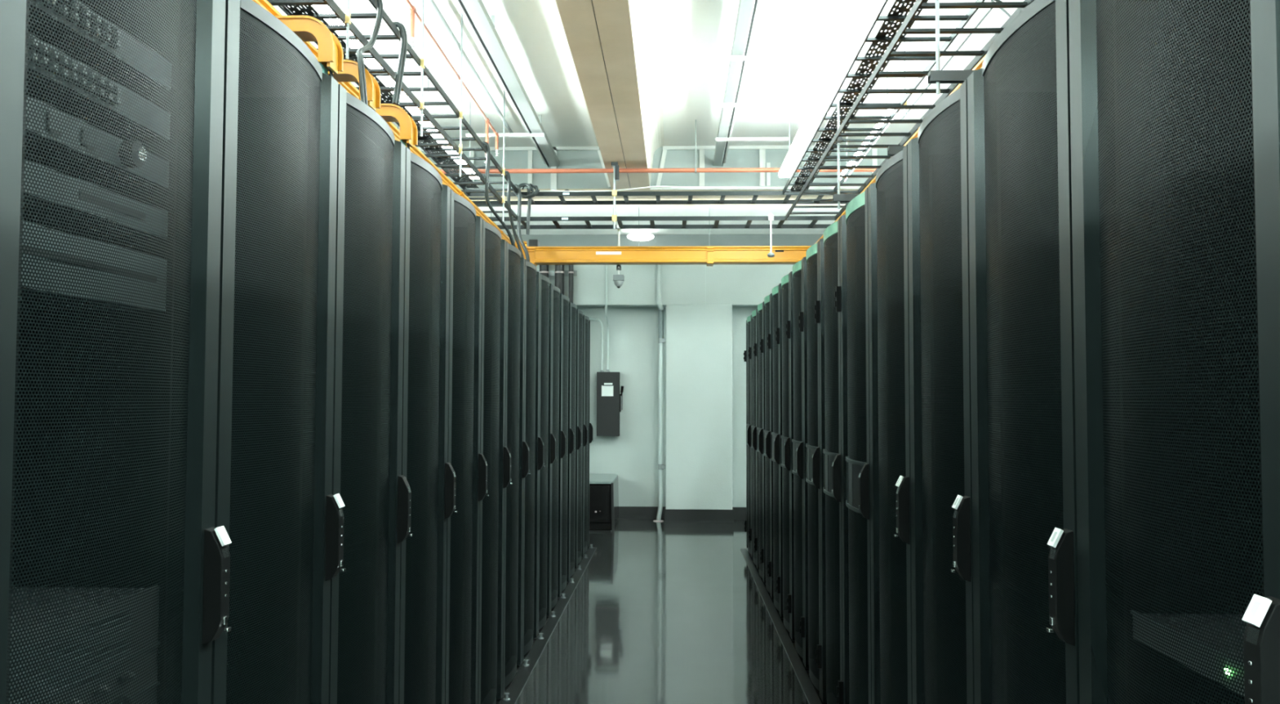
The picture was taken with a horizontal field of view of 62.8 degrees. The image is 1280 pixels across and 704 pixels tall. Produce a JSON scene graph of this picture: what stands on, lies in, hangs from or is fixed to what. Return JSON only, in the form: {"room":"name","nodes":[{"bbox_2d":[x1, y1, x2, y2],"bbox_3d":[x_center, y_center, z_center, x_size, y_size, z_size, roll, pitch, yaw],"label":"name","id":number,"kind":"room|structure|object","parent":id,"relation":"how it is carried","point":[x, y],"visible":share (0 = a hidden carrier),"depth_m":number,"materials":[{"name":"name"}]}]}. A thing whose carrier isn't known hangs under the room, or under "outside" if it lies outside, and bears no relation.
{"room":"server room","nodes":[
{"label":"server room","id":0,"kind":"room"},
{"bbox_2d":[272,0,1024,234],"bbox_3d":[0.227,-2.350,6.910,15.000,0.100,19.600,0,-3,2],"label":"ceiling","id":1,"kind":"structure","parent":0,"point":[696,37],"depth_m":8.41,"materials":[{"name":"white paint"}]},
{"bbox_2d":[311,4,333,13],"bbox_3d":[-1.620,-1.704,5.212,0.090,0.084,0.312,0,-3,2],"label":"strip light","id":2,"kind":"object","parent":1,"relation":"hanging from","point":[322,9],"depth_m":5.33,"materials":[{"name":"white"}]},
{"bbox_2d":[344,0,351,59],"bbox_3d":[-1.259,-1.835,4.541,0.028,1.150,0.024,0,-3,2],"label":"rod","id":3,"kind":"object","parent":1,"relation":"hanging from","point":[348,12],"visible":0.98,"depth_m":4.51,"materials":[{"name":"silver metal"}]},
{"bbox_2d":[266,0,517,220],"bbox_3d":[-1.477,-1.401,5.615,0.460,0.038,7.990,0,-3,2],"label":"cable tray","id":4,"kind":"object","parent":3,"relation":"hanging from","point":[386,68],"visible":0.45,"depth_m":5.87,"materials":[{"name":"black paint"}]},
{"bbox_2d":[278,0,517,195],"bbox_3d":[-1.466,-1.631,5.625,0.460,0.038,7.990,0,-3,2],"label":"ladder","id":5,"kind":"object","parent":3,"relation":"hanging from","point":[412,55],"visible":0.41,"depth_m":6.39,"materials":[{"name":"metal"}]},
{"bbox_2d":[355,0,383,105],"bbox_3d":[-1.193,-1.258,4.602,0.084,0.924,0.764,1,-3,-11],"label":"hanging cable","id":6,"kind":"object","parent":5,"relation":"hanging from","point":[362,85],"visible":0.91,"depth_m":4.40,"materials":[{"name":"grey plastic"}]},
{"bbox_2d":[284,4,478,188],"bbox_3d":[-1.627,-1.641,5.511,0.123,0.003,7.750,0,-3,2],"label":"tray","id":7,"kind":"object","parent":5,"relation":"on","point":[297,11],"visible":0.36,"depth_m":6.62,"materials":[{"name":"grey metal"}]},
{"bbox_2d":[391,21,407,105],"bbox_3d":[-1.245,-1.467,5.340,0.087,0.453,0.150,0,-3,2],"label":"cable","id":8,"kind":"object","parent":5,"relation":"hanging from","point":[403,46],"visible":0.92,"depth_m":5.35,"materials":[{"name":"grey plastic"}]},
{"bbox_2d":[481,141,515,246],"bbox_3d":[-1.081,-1.090,8.254,0.082,0.930,0.938,0,-3,11],"label":"cable","id":9,"kind":"object","parent":5,"relation":"hanging from","point":[487,147],"visible":0.83,"depth_m":7.85,"materials":[{"name":"grey plastic"}]},
{"bbox_2d":[505,170,524,257],"bbox_3d":[-1.074,-1.032,9.006,0.085,0.977,0.446,-1,-3,17],"label":"cable","id":10,"kind":"object","parent":5,"relation":"hanging from","point":[507,172],"visible":0.68,"depth_m":8.85,"materials":[{"name":"grey plastic"}]},
{"bbox_2d":[514,184,529,261],"bbox_3d":[-1.065,-1.018,9.369,0.196,0.978,0.079,-1,-3,30],"label":"cable","id":11,"kind":"object","parent":5,"relation":"hanging from","point":[519,194],"visible":0.84,"depth_m":9.37,"materials":[{"name":"grey plastic"}]},
{"bbox_2d":[511,182,539,198],"bbox_3d":[-1.034,-1.463,9.514,0.255,0.138,0.074,0,-3,2],"label":"cable coil","id":12,"kind":"object","parent":5,"relation":"on","point":[531,186],"visible":0.82,"depth_m":9.49,"materials":[{"name":"grey"}]},
{"bbox_2d":[419,0,424,136],"bbox_3d":[-1.216,-1.775,5.869,0.028,1.150,0.024,0,-3,2],"label":"rod","id":13,"kind":"object","parent":1,"relation":"hanging from","point":[422,58],"visible":1,"depth_m":5.85,"materials":[{"name":"silver metal"}]},
{"bbox_2d":[431,134,466,164],"bbox_3d":[-1.524,-1.570,8.174,0.090,0.084,1.273,0,-3,2],"label":"strip light","id":14,"kind":"object","parent":1,"relation":"hanging from","point":[463,162],"depth_m":8.24,"materials":[{"name":"white"}]},
{"bbox_2d":[419,121,479,178],"bbox_3d":[-1.516,-1.630,8.396,0.090,0.058,2.048,0,-3,2],"label":"diffuser","id":15,"kind":"object","parent":14,"relation":"attached to","point":[424,123],"depth_m":8.38,"materials":[{"name":"white"}]},
{"bbox_2d":[404,0,499,163],"bbox_3d":[-1.368,-2.039,5.405,0.040,0.666,7.520,0,-3,2],"label":"pipe","id":16,"kind":"object","parent":1,"relation":"hanging from","point":[413,11],"visible":0.82,"depth_m":7.22,"materials":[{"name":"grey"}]},
{"bbox_2d":[427,0,513,133],"bbox_3d":[-1.349,-2.256,5.529,0.032,0.032,8.750,0,-3,2],"label":"conduit","id":17,"kind":"object","parent":16,"relation":"attached to","point":[432,2],"visible":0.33,"depth_m":7.74,"materials":[{"name":"grey"}]},
{"bbox_2d":[458,12,462,177],"bbox_3d":[-1.182,-1.727,6.927,0.028,1.150,0.024,0,-3,2],"label":"rod","id":18,"kind":"object","parent":1,"relation":"hanging from","point":[460,117],"visible":0.9,"depth_m":6.92,"materials":[{"name":"silver metal"}]},
{"bbox_2d":[502,89,505,221],"bbox_3d":[-1.125,-1.648,8.664,0.028,1.150,0.024,0,-3,2],"label":"rod","id":19,"kind":"object","parent":1,"relation":"hanging from","point":[503,167],"visible":0.84,"depth_m":8.66,"materials":[{"name":"silver metal"}]},
{"bbox_2d":[454,0,559,167],"bbox_3d":[-1.333,-2.227,6.003,0.710,0.235,9.700,0,-3,2],"label":"ceiling light","id":20,"kind":"object","parent":1,"relation":"attached to","point":[475,13],"visible":1,"depth_m":7.79,"materials":[{"name":"grey"}]},
{"bbox_2d":[554,0,664,190],"bbox_3d":[-0.316,-2.208,3.979,0.685,0.450,13.725,0,-3,2],"label":"ceiling beam","id":21,"kind":"structure","parent":1,"relation":"attached to","point":[614,46],"depth_m":7.30,"materials":[{"name":"beige paint"}]},
{"bbox_2d":[397,119,876,173],"bbox_3d":[0.320,-1.917,9.781,14.980,0.504,0.052,0,-3,2],"label":"pipe","id":22,"kind":"object","parent":1,"relation":"hanging from","point":[695,170],"visible":0.34,"depth_m":9.77,"materials":[{"name":"brown"}]},
{"bbox_2d":[626,229,653,240],"bbox_3d":[0.008,-1.802,16.206,0.424,0.155,0.424,0,-3,2],"label":"ceiling lamp","id":23,"kind":"object","parent":1,"relation":"attached to","point":[643,235],"visible":0.94,"depth_m":16.10,"materials":[{"name":"white"}]},
{"bbox_2d":[626,233,653,240],"bbox_3d":[0.008,-1.767,16.205,0.424,0.085,0.424,0,-3,2],"label":"diffuser","id":24,"kind":"object","parent":23,"relation":"attached to","point":[634,237],"depth_m":16.07,"materials":[{"name":"white"}]},
{"bbox_2d":[421,146,887,206],"bbox_3d":[0.390,-1.847,11.924,15.000,0.450,2.230,0,-3,2],"label":"cable tray","id":25,"kind":"object","parent":1,"relation":"attached to","point":[674,158],"visible":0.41,"depth_m":10.84,"materials":[{"name":"grey metal"}]},
{"bbox_2d":[417,146,610,190],"bbox_3d":[-1.566,-1.899,10.858,2.559,0.448,0.024,0,-3,2],"label":"support frame","id":26,"kind":"object","parent":25,"relation":"attached to","point":[553,175],"visible":0.49,"depth_m":10.83,"materials":[{"name":"white"}]},
{"bbox_2d":[649,145,887,190],"bbox_3d":[1.827,-1.894,10.748,3.450,0.450,0.024,0,-3,2],"label":"support frame","id":27,"kind":"object","parent":25,"relation":"attached to","point":[762,148],"visible":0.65,"depth_m":10.76,"materials":[{"name":"white"}]},
{"bbox_2d":[713,0,787,165],"bbox_3d":[0.906,-2.224,5.931,0.660,0.235,9.700,0,-3,2],"label":"ceiling light","id":28,"kind":"object","parent":1,"relation":"attached to","point":[745,6],"visible":1,"depth_m":7.89,"materials":[{"name":"grey"}]},
{"bbox_2d":[778,36,827,177],"bbox_3d":[1.271,-1.915,8.318,0.134,0.635,2.060,0,-3,2],"label":"strip light","id":29,"kind":"object","parent":1,"relation":"hanging from","point":[810,122],"visible":0.69,"depth_m":8.08,"materials":[{"name":"white"}]},
{"bbox_2d":[778,110,822,177],"bbox_3d":[1.270,-1.627,8.305,0.134,0.058,2.048,0,-3,2],"label":"diffuser","id":30,"kind":"object","parent":29,"relation":"attached to","point":[810,122],"depth_m":8.11,"materials":[{"name":"white"}]},
{"bbox_2d":[808,0,881,113],"bbox_3d":[1.198,-2.017,6.077,0.134,0.635,2.370,0,-3,2],"label":"strip light","id":31,"kind":"object","parent":1,"relation":"hanging from","point":[864,11],"visible":0.87,"depth_m":6.03,"materials":[{"name":"white"}]},
{"bbox_2d":[853,119,883,155],"bbox_3d":[1.787,-1.635,8.121,0.055,0.062,1.229,0,-3,2],"label":"strip light","id":32,"kind":"object","parent":1,"relation":"hanging from","point":[878,125],"depth_m":8.04,"materials":[{"name":"white"}]},
{"bbox_2d":[840,109,897,181],"bbox_3d":[1.794,-1.623,8.353,0.055,0.058,2.238,0,-3,2],"label":"diffuser","id":33,"kind":"object","parent":32,"relation":"attached to","point":[888,112],"depth_m":8.12,"materials":[{"name":"white"}]},
{"bbox_2d":[903,3,906,115],"bbox_3d":[1.681,-1.901,6.662,0.028,0.810,0.024,0,-3,2],"label":"rod","id":34,"kind":"object","parent":1,"relation":"hanging from","point":[905,103],"visible":0.24,"depth_m":6.65,"materials":[{"name":"silver metal"}]},
{"bbox_2d":[782,0,985,195],"bbox_3d":[1.397,-1.627,5.532,0.460,0.038,7.990,0,-3,2],"label":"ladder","id":35,"kind":"object","parent":34,"relation":"hanging from","point":[964,20],"visible":0.76,"depth_m":6.28,"materials":[{"name":"metal"}]},
{"bbox_2d":[834,95,842,208],"bbox_3d":[1.252,-1.259,6.607,0.042,0.720,0.042,0,-3,2],"label":"rod","id":36,"kind":"object","parent":35,"relation":"hanging from","point":[839,140],"visible":0.95,"depth_m":6.60,"materials":[{"name":"silver metal"}]},
{"bbox_2d":[832,194,858,201],"bbox_3d":[1.526,-0.967,6.585,0.620,0.041,0.041,0,-3,2],"label":"bar","id":37,"kind":"object","parent":36,"relation":"hanging from","point":[842,197],"visible":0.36,"depth_m":6.57,"materials":[{"name":"grey"}]},
{"bbox_2d":[791,0,928,189],"bbox_3d":[1.300,-1.634,5.490,0.154,0.003,7.900,0,-3,2],"label":"tray","id":38,"kind":"object","parent":35,"relation":"on","point":[902,8],"visible":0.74,"depth_m":6.14,"materials":[{"name":"grey metal"}]},
{"bbox_2d":[935,0,940,94],"bbox_3d":[1.171,-1.372,4.130,0.042,0.720,0.042,0,-3,2],"label":"rod","id":39,"kind":"object","parent":35,"relation":"hanging from","point":[937,2],"visible":1,"depth_m":4.12,"materials":[{"name":"silver metal"}]},
{"bbox_2d":[785,0,1034,219],"bbox_3d":[1.422,-1.397,5.521,0.460,0.038,7.990,0,-3,2],"label":"cable tray","id":40,"kind":"object","parent":39,"relation":"hanging from","point":[919,4],"visible":0.91,"depth_m":5.58,"materials":[{"name":"black paint"}]},
{"bbox_2d":[928,70,974,84],"bbox_3d":[1.446,-1.079,4.108,0.620,0.041,0.041,0,-3,2],"label":"bar","id":41,"kind":"object","parent":39,"relation":"hanging from","point":[944,77],"visible":0.36,"depth_m":4.10,"materials":[{"name":"grey"}]},
{"bbox_2d":[814,55,985,244],"bbox_3d":[1.568,-1.106,5.573,0.193,0.169,8.530,0,-3,2],"label":"cable raceway","id":42,"kind":"object","parent":41,"relation":"on","point":[979,65],"visible":0.02,"depth_m":5.68,"materials":[{"name":"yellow plastic"}]},
{"bbox_2d":[526,245,811,266],"bbox_3d":[0.278,-0.910,9.973,2.706,0.169,0.193,0,-3,2],"label":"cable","id":43,"kind":"object","parent":42,"relation":"attached to","point":[709,255],"visible":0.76,"depth_m":9.90,"materials":[{"name":"yellow plastic"}]},
{"bbox_2d":[515,240,526,259],"bbox_3d":[-1.198,-0.946,9.982,0.253,0.205,0.253,0,-3,2],"label":"raceway elbow","id":44,"kind":"object","parent":43,"relation":"attached to","point":[524,242],"visible":0.14,"depth_m":9.94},
{"bbox_2d":[252,0,516,247],"bbox_3d":[-1.379,-1.111,5.634,0.193,0.169,8.460,0,-3,2],"label":"cable raceway","id":45,"kind":"object","parent":44,"relation":"attached to","point":[351,89],"visible":0.17,"depth_m":5.97,"materials":[{"name":"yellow plastic"}]},
{"bbox_2d":[274,15,343,74],"bbox_3d":[-1.233,-1.131,3.877,0.237,0.184,0.124,0,-3,2],"label":"spout","id":46,"kind":"object","parent":45,"relation":"attached to","point":[307,28],"visible":0.91,"depth_m":3.82,"materials":[{"name":"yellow plastic"}]},
{"bbox_2d":[328,59,380,111],"bbox_3d":[-1.217,-1.109,4.376,0.237,0.184,0.124,0,-3,2],"label":"spout","id":47,"kind":"object","parent":45,"relation":"attached to","point":[350,73],"visible":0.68,"depth_m":4.32,"materials":[{"name":"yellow plastic"}]},
{"bbox_2d":[375,103,417,146],"bbox_3d":[-1.196,-1.080,5.015,0.237,0.184,0.124,0,-3,2],"label":"spout","id":48,"kind":"object","parent":45,"relation":"attached to","point":[388,112],"visible":0.88,"depth_m":4.96,"materials":[{"name":"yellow plastic"}]},
{"bbox_2d":[496,519,825,703],"bbox_3d":[0.216,1.701,6.726,15.000,0.100,19.600,0,-3,2],"label":"floor","id":49,"kind":"structure","parent":0,"point":[660,612],"depth_m":6.10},
{"bbox_2d":[0,0,231,703],"bbox_3d":[-1.229,0.373,1.465,1.098,2.070,0.592,0,-3,2],"label":"rack","id":50,"kind":"object","parent":49,"relation":"on","point":[108,417],"visible":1,"depth_m":1.48,"materials":[{"name":"black"}]},
{"bbox_2d":[8,585,160,703],"bbox_3d":[-0.992,0.463,1.449,0.474,0.200,0.472,0,-3,2],"label":"server","id":51,"kind":"object","parent":50,"relation":"in","point":[42,588],"visible":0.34,"depth_m":1.50,"materials":[{"name":"grey"}]},
{"bbox_2d":[20,221,167,311],"bbox_3d":[-1.002,-0.118,1.476,0.452,0.084,0.472,0,-3,2],"label":"server","id":52,"kind":"object","parent":50,"relation":"in","point":[24,226],"visible":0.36,"depth_m":1.49,"materials":[{"name":"grey"}]},
{"bbox_2d":[22,160,168,238],"bbox_3d":[-1.001,-0.217,1.480,0.452,0.043,0.472,0,-3,2],"label":"server","id":53,"kind":"object","parent":50,"relation":"in","point":[28,173],"visible":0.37,"depth_m":1.51,"materials":[{"name":"grey"}]},
{"bbox_2d":[25,94,168,188],"bbox_3d":[-0.989,-0.300,1.484,0.476,0.044,0.472,0,-3,2],"label":"server","id":54,"kind":"object","parent":50,"relation":"in","point":[51,113],"visible":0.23,"depth_m":1.52,"materials":[{"name":"grey"}]},
{"bbox_2d":[26,33,170,139],"bbox_3d":[-0.996,-0.380,1.488,0.462,0.044,0.472,0,-3,2],"label":"panel","id":55,"kind":"object","parent":50,"relation":"in","point":[30,34],"visible":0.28,"depth_m":1.51,"materials":[{"name":"grey"}]},
{"bbox_2d":[28,0,171,89],"bbox_3d":[-0.996,-0.463,1.492,0.462,0.044,0.472,0,-3,2],"label":"panel","id":56,"kind":"object","parent":50,"relation":"in","point":[51,1],"visible":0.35,"depth_m":1.53,"materials":[{"name":"grey"}]},
{"bbox_2d":[210,0,345,703],"bbox_3d":[-1.210,0.400,2.064,1.098,2.070,0.592,0,-3,2],"label":"rack","id":57,"kind":"object","parent":49,"relation":"on","point":[281,516],"visible":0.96,"depth_m":2.09,"materials":[{"name":"black"}]},
{"bbox_2d":[328,84,413,703],"bbox_3d":[-1.190,0.428,2.663,1.098,2.070,0.592,0,-3,2],"label":"rack","id":58,"kind":"object","parent":49,"relation":"on","point":[367,477],"visible":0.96,"depth_m":2.71,"materials":[{"name":"black"}]},
{"bbox_2d":[398,146,457,703],"bbox_3d":[-1.171,0.455,3.262,1.098,2.070,0.592,0,-3,2],"label":"rack","id":59,"kind":"object","parent":49,"relation":"on","point":[431,479],"visible":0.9,"depth_m":3.33,"materials":[{"name":"black"}]},
{"bbox_2d":[444,188,488,703],"bbox_3d":[-1.152,0.482,3.861,1.098,2.070,0.592,0,-3,2],"label":"rack","id":60,"kind":"object","parent":49,"relation":"on","point":[469,465],"visible":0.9,"depth_m":3.91,"materials":[{"name":"black"}]},
{"bbox_2d":[477,218,512,703],"bbox_3d":[-1.132,0.509,4.460,1.098,2.070,0.592,0,-3,2],"label":"rack","id":61,"kind":"object","parent":49,"relation":"on","point":[497,456],"visible":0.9,"depth_m":4.52,"materials":[{"name":"black"}]},
{"bbox_2d":[502,241,530,693],"bbox_3d":[-1.113,0.536,5.060,1.098,2.070,0.592,0,-3,2],"label":"rack","id":62,"kind":"object","parent":49,"relation":"on","point":[518,449],"visible":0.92,"depth_m":5.09,"materials":[{"name":"black"}]},
{"bbox_2d":[521,258,545,661],"bbox_3d":[-1.093,0.563,5.659,1.098,2.070,0.592,0,-3,2],"label":"rack","id":63,"kind":"object","parent":49,"relation":"on","point":[535,442],"visible":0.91,"depth_m":5.69,"materials":[{"name":"black"}]},
{"bbox_2d":[537,273,556,634],"bbox_3d":[-1.074,0.591,6.258,1.098,2.070,0.592,0,-3,2],"label":"rack","id":64,"kind":"object","parent":49,"relation":"on","point":[548,440],"visible":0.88,"depth_m":6.28,"materials":[{"name":"black"}]},
{"bbox_2d":[499,546,596,703],"bbox_3d":[-0.563,1.581,5.295,0.065,0.006,8.400,0,-3,2],"label":"trim","id":65,"kind":"structure","parent":49,"relation":"on","point":[518,682],"depth_m":5.84,"materials":[{"name":"black"}]},
{"bbox_2d":[550,284,566,612],"bbox_3d":[-1.054,0.618,6.857,1.098,2.070,0.592,0,-3,2],"label":"rack","id":66,"kind":"object","parent":49,"relation":"on","point":[559,435],"visible":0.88,"depth_m":6.89,"materials":[{"name":"black"}]},
{"bbox_2d":[560,294,575,594],"bbox_3d":[-1.035,0.645,7.456,1.098,2.070,0.592,0,-3,2],"label":"rack","id":67,"kind":"object","parent":49,"relation":"on","point":[566,352],"visible":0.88,"depth_m":7.48,"materials":[{"name":"black"}]},
{"bbox_2d":[569,302,582,576],"bbox_3d":[-1.016,0.672,8.055,1.098,2.070,0.592,0,-3,2],"label":"rack","id":68,"kind":"object","parent":49,"relation":"on","point":[574,310],"visible":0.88,"depth_m":8.06,"materials":[{"name":"black"}]},
{"bbox_2d":[577,309,588,565],"bbox_3d":[-0.996,0.699,8.654,1.098,2.070,0.592,0,-3,2],"label":"rack","id":69,"kind":"object","parent":49,"relation":"on","point":[583,427],"visible":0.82,"depth_m":8.67,"materials":[{"name":"black"}]},
{"bbox_2d":[583,315,593,554],"bbox_3d":[-0.977,0.726,9.253,1.098,2.070,0.592,0,-3,2],"label":"rack","id":70,"kind":"object","parent":49,"relation":"on","point":[587,322],"visible":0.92,"depth_m":9.26,"materials":[{"name":"black"}]},
{"bbox_2d":[589,473,618,532],"bbox_3d":[-0.720,1.595,11.198,0.957,0.512,1.160,0,-3,2],"label":"base cabinet","id":71,"kind":"object","parent":49,"relation":"on","point":[603,487],"visible":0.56,"depth_m":10.63,"materials":[{"name":"black"}]},
{"bbox_2d":[653,264,666,521],"bbox_3d":[0.217,0.377,11.622,0.140,2.992,0.200,0,-3,2],"label":"conduit","id":72,"kind":"object","parent":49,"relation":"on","point":[661,340],"visible":0.88,"depth_m":11.62,"materials":[{"name":"grey"}]},
{"bbox_2d":[743,315,751,554],"bbox_3d":[1.465,0.729,9.174,1.092,2.070,0.592,0,-3,2],"label":"rack","id":73,"kind":"object","parent":49,"relation":"on","point":[747,523],"visible":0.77,"depth_m":9.21,"materials":[{"name":"black"}]},
{"bbox_2d":[747,309,756,565],"bbox_3d":[1.446,0.702,8.575,1.092,2.070,0.592,0,-3,2],"label":"rack","id":74,"kind":"object","parent":49,"relation":"on","point":[753,531],"visible":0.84,"depth_m":8.58,"materials":[{"name":"black"}]},
{"bbox_2d":[753,302,763,580],"bbox_3d":[1.427,0.675,7.976,1.092,2.070,0.592,0,-3,2],"label":"rack","id":75,"kind":"object","parent":49,"relation":"on","point":[758,540],"visible":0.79,"depth_m":7.98,"materials":[{"name":"black"}]},
{"bbox_2d":[760,293,771,596],"bbox_3d":[1.407,0.648,7.377,1.092,2.070,0.592,0,-3,2],"label":"rack","id":76,"kind":"object","parent":49,"relation":"on","point":[766,556],"visible":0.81,"depth_m":7.38,"materials":[{"name":"black"}]},
{"bbox_2d":[766,284,780,614],"bbox_3d":[1.388,0.621,6.777,1.092,2.070,0.592,0,-3,2],"label":"rack","id":77,"kind":"object","parent":49,"relation":"on","point":[774,566],"visible":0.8,"depth_m":6.81,"materials":[{"name":"black"}]},
{"bbox_2d":[740,548,822,703],"bbox_3d":[0.796,1.583,5.251,0.054,0.006,8.400,0,-3,2],"label":"trim","id":78,"kind":"structure","parent":49,"relation":"on","point":[811,695],"depth_m":5.88,"materials":[{"name":"black"}]},
{"bbox_2d":[775,273,791,636],"bbox_3d":[1.368,0.594,6.178,1.092,2.070,0.592,0,-3,2],"label":"rack","id":79,"kind":"object","parent":49,"relation":"on","point":[784,581],"visible":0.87,"depth_m":6.18,"materials":[{"name":"black"}]},
{"bbox_2d":[785,258,804,662],"bbox_3d":[1.349,0.566,5.579,1.092,2.070,0.592,0,-3,2],"label":"rack","id":80,"kind":"object","parent":49,"relation":"on","point":[795,601],"visible":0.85,"depth_m":5.59,"materials":[{"name":"black"}]},
{"bbox_2d":[798,240,821,697],"bbox_3d":[1.329,0.539,4.980,1.092,2.070,0.592,0,-3,2],"label":"rack","id":81,"kind":"object","parent":49,"relation":"on","point":[810,629],"visible":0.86,"depth_m":5.02,"materials":[{"name":"black"}]},
{"bbox_2d":[813,217,842,703],"bbox_3d":[1.310,0.512,4.381,1.092,2.070,0.592,0,-3,2],"label":"rack","id":82,"kind":"object","parent":49,"relation":"on","point":[829,652],"visible":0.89,"depth_m":4.42,"materials":[{"name":"black"}]},
{"bbox_2d":[834,187,871,703],"bbox_3d":[1.291,0.485,3.782,1.092,2.070,0.592,0,-3,2],"label":"rack","id":83,"kind":"object","parent":49,"relation":"on","point":[851,296],"visible":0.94,"depth_m":3.81,"materials":[{"name":"black"}]},
{"bbox_2d":[867,144,912,703],"bbox_3d":[1.268,0.458,3.183,1.098,2.070,0.592,0,-3,2],"label":"rack","id":84,"kind":"object","parent":49,"relation":"on","point":[887,197],"visible":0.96,"depth_m":3.25,"materials":[{"name":"black"}]},
{"bbox_2d":[907,79,974,703],"bbox_3d":[1.249,0.431,2.584,1.098,2.070,0.592,0,-3,2],"label":"rack","id":85,"kind":"object","parent":49,"relation":"on","point":[941,481],"visible":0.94,"depth_m":2.63,"materials":[{"name":"black"}]},
{"bbox_2d":[967,0,1079,703],"bbox_3d":[1.229,0.403,1.985,1.098,2.070,0.592,0,-3,2],"label":"rack","id":86,"kind":"object","parent":49,"relation":"on","point":[1024,543],"visible":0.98,"depth_m":2.01,"materials":[{"name":"black"}]},
{"bbox_2d":[1068,0,1279,703],"bbox_3d":[1.210,0.376,1.386,1.098,2.070,0.592,0,-3,2],"label":"rack","id":87,"kind":"object","parent":49,"relation":"on","point":[1175,104],"visible":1,"depth_m":1.45,"materials":[{"name":"black"}]},
{"bbox_2d":[1129,609,1247,696],"bbox_3d":[0.983,0.414,1.392,0.454,0.044,0.470,0,-3,2],"label":"server","id":88,"kind":"object","parent":87,"relation":"in","point":[1241,622],"visible":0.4,"depth_m":1.48,"materials":[{"name":"grey"}]},
{"bbox_2d":[464,190,857,204],"bbox_3d":[0.320,-1.437,9.789,4.200,0.038,0.442,0,-3,2],"label":"cable tray","id":89,"kind":"object","parent":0,"point":[657,193],"visible":0.67,"depth_m":9.79,"materials":[{"name":"black paint"}]},
{"bbox_2d":[525,187,531,235],"bbox_3d":[-1.021,-1.280,9.699,0.044,0.429,0.312,0,-3,-2],"label":"cable","id":90,"kind":"object","parent":89,"relation":"hanging from","point":[529,204],"visible":0.79,"depth_m":9.57,"materials":[{"name":"grey plastic"}]},
{"bbox_2d":[612,165,617,229],"bbox_3d":[-0.233,-1.425,9.569,0.042,0.610,0.042,0,-3,2],"label":"rod","id":91,"kind":"object","parent":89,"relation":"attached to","point":[614,190],"visible":1,"depth_m":9.56,"materials":[{"name":"silver metal"}]},
{"bbox_2d":[490,215,835,229],"bbox_3d":[0.319,-1.207,9.789,4.200,0.038,0.462,0,-3,2],"label":"cable tray","id":92,"kind":"object","parent":91,"relation":"hanging from","point":[815,219],"visible":0.62,"depth_m":9.61,"materials":[{"name":"black paint"}]},
{"bbox_2d":[613,224,624,288],"bbox_3d":[-0.205,-0.915,10.073,0.104,0.603,0.135,0,-3,2],"label":"security camera","id":93,"kind":"object","parent":92,"relation":"hanging from","point":[619,279],"visible":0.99,"depth_m":10.05,"materials":[{"name":"white"}]},
{"bbox_2d":[533,186,778,191],"bbox_3d":[0.139,-1.492,9.599,2.250,0.053,0.018,0,-3,1],"label":"cable","id":94,"kind":"object","parent":89,"relation":"on","point":[647,186],"visible":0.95,"depth_m":9.60,"materials":[{"name":"white plastic"}]},
{"bbox_2d":[506,234,822,246],"bbox_3d":[0.537,0.117,16.553,15.000,3.955,0.100,0,-3,2],"label":"wall","id":95,"kind":"structure","parent":0,"point":[545,240],"depth_m":16.59,"materials":[{"name":"grey paint"}]},
{"bbox_2d":[536,264,793,506],"bbox_3d":[0.382,0.377,11.789,15.000,3.005,0.400,0,-3,2],"label":"wall","id":96,"kind":"structure","parent":0,"point":[633,308],"depth_m":11.83,"materials":[{"name":"paint"}]},
{"bbox_2d":[554,264,564,294],"bbox_3d":[-0.893,0.403,11.573,0.111,2.926,0.159,0,-3,2],"label":"pipe","id":97,"kind":"object","parent":96,"relation":"attached to","point":[559,272],"visible":0.21,"depth_m":11.56,"materials":[{"name":"grey"}]},
{"bbox_2d":[568,264,573,302],"bbox_3d":[-0.765,0.414,11.574,0.062,2.904,0.123,0,-3,2],"label":"pipe","id":98,"kind":"object","parent":96,"relation":"attached to","point":[571,272],"visible":0.25,"depth_m":11.57,"materials":[{"name":"grey"}]},
{"bbox_2d":[589,317,603,369],"bbox_3d":[-0.563,-0.093,11.861,0.309,0.606,0.047,0,-3,14],"label":"conduit","id":99,"kind":"object","parent":96,"relation":"attached to","point":[591,318],"visible":0.86,"depth_m":11.81,"materials":[{"name":"grey"}]},
{"bbox_2d":[604,264,608,368],"bbox_3d":[-0.370,-0.461,11.711,0.034,1.313,0.283,0,-3,2],"label":"conduit","id":100,"kind":"object","parent":96,"relation":"attached to","point":[606,265],"visible":0.87,"depth_m":11.65,"materials":[{"name":"grey"}]},
{"bbox_2d":[596,368,623,435],"bbox_3d":[-0.331,0.570,11.785,0.302,0.745,0.176,0,-3,2],"label":"switch","id":101,"kind":"object","parent":96,"relation":"attached to","point":[609,398],"visible":1,"depth_m":11.71,"materials":[{"name":"grey"}]},
{"bbox_2d":[617,506,746,522],"bbox_3d":[0.376,1.804,11.653,15.000,0.140,0.282,0,-3,2],"label":"baseboard","id":102,"kind":"structure","parent":96,"relation":"attached to","point":[624,512],"depth_m":11.51,"materials":[{"name":"black plastic"}]},
{"bbox_2d":[665,304,732,509],"bbox_3d":[0.656,0.679,11.701,0.733,2.395,0.270,0,-3,2],"label":"door","id":103,"kind":"structure","parent":0,"point":[699,337],"depth_m":11.57,"materials":[{"name":"paint"}]},
{"bbox_2d":[901,8,992,119],"bbox_3d":[1.865,-1.872,4.982,0.012,0.012,5.900,0,-3,2],"label":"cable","id":104,"kind":"object","parent":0,"point":[990,9],"visible":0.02,"depth_m":6.25,"materials":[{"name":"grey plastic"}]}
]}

